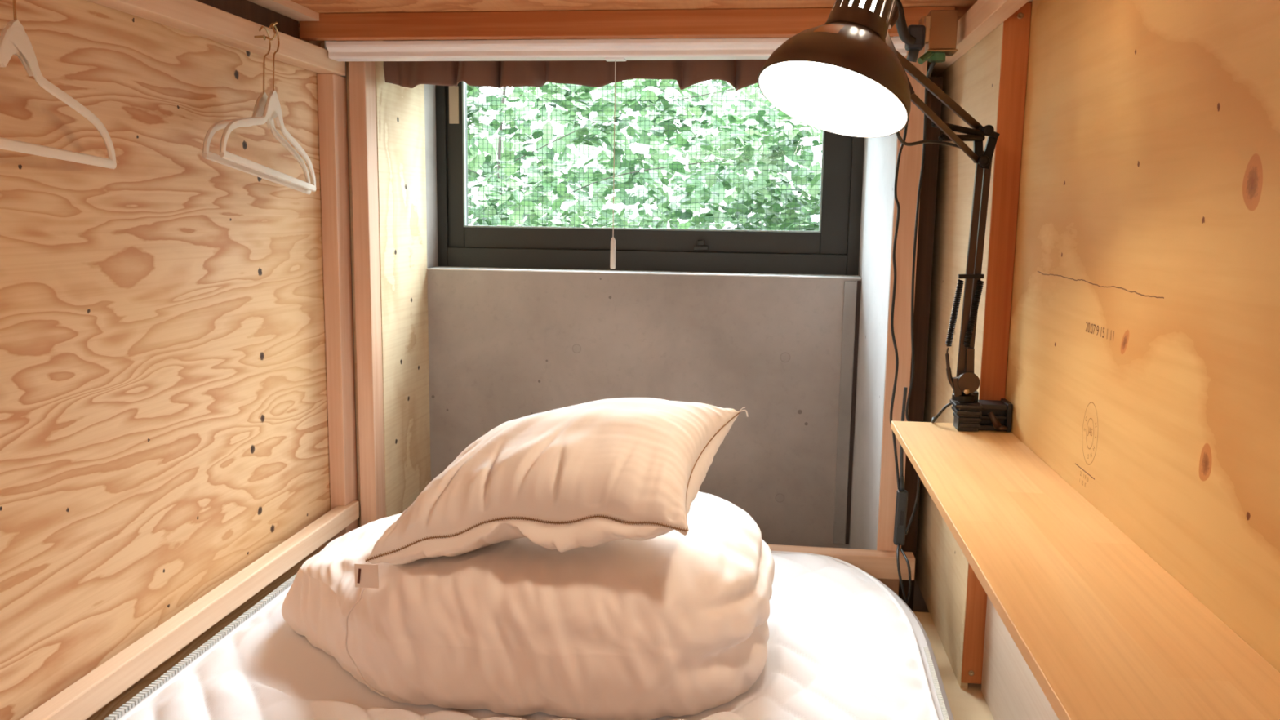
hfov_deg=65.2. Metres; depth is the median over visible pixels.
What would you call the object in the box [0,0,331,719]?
wall
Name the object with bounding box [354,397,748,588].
pillow
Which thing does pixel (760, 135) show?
foliage
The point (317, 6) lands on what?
ceiling
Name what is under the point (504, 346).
wall
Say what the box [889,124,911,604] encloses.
power cord
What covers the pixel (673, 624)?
duvet
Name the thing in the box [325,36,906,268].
roller blind
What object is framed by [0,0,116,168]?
clothes hanger
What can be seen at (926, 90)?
power cord
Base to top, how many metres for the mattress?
0.121 m
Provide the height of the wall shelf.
0.012 m
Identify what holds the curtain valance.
hanging from the ceiling
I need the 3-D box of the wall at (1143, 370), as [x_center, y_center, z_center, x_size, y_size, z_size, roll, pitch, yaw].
[0.431,0.215,0.638,0.051,1.302,3.100,2,8,7]
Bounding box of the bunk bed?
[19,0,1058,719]
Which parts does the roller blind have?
cord handle, pull cord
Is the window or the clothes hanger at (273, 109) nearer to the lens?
the clothes hanger at (273, 109)
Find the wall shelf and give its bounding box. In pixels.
[891,421,1279,719]
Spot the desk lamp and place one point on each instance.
(845, 75)
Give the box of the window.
[426,79,864,279]
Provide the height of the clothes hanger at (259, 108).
0.265 m
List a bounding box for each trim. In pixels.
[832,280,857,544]
[845,280,861,544]
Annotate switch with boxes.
[893,489,907,545]
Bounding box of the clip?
[895,0,931,62]
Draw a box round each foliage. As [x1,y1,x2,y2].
[466,79,822,231]
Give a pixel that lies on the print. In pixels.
(358, 569)
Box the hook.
[253,21,278,40]
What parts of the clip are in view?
lever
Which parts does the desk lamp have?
lamp shade, bulb, arm, arm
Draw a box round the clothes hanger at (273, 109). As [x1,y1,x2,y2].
[219,22,316,191]
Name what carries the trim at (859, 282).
attached to the wall at (504, 346)
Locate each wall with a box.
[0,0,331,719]
[324,40,928,612]
[374,40,431,516]
[848,133,897,550]
[915,0,1279,688]
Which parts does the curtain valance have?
curtain rod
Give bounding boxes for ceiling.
[290,0,977,20]
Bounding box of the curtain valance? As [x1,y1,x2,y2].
[382,37,767,90]
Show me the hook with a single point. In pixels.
(264, 37)
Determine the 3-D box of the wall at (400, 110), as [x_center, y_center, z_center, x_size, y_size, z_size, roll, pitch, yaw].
[-0.527,-0.033,2.230,0.015,1.302,0.285,2,8,7]
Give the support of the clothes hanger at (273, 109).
hanging from the hook
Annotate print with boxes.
[357,568,360,583]
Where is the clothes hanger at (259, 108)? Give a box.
[202,26,311,194]
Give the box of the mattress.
[104,551,954,719]
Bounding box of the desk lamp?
[757,0,1013,431]
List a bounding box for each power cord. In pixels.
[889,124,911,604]
[905,88,927,534]
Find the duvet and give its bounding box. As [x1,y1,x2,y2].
[281,491,774,719]

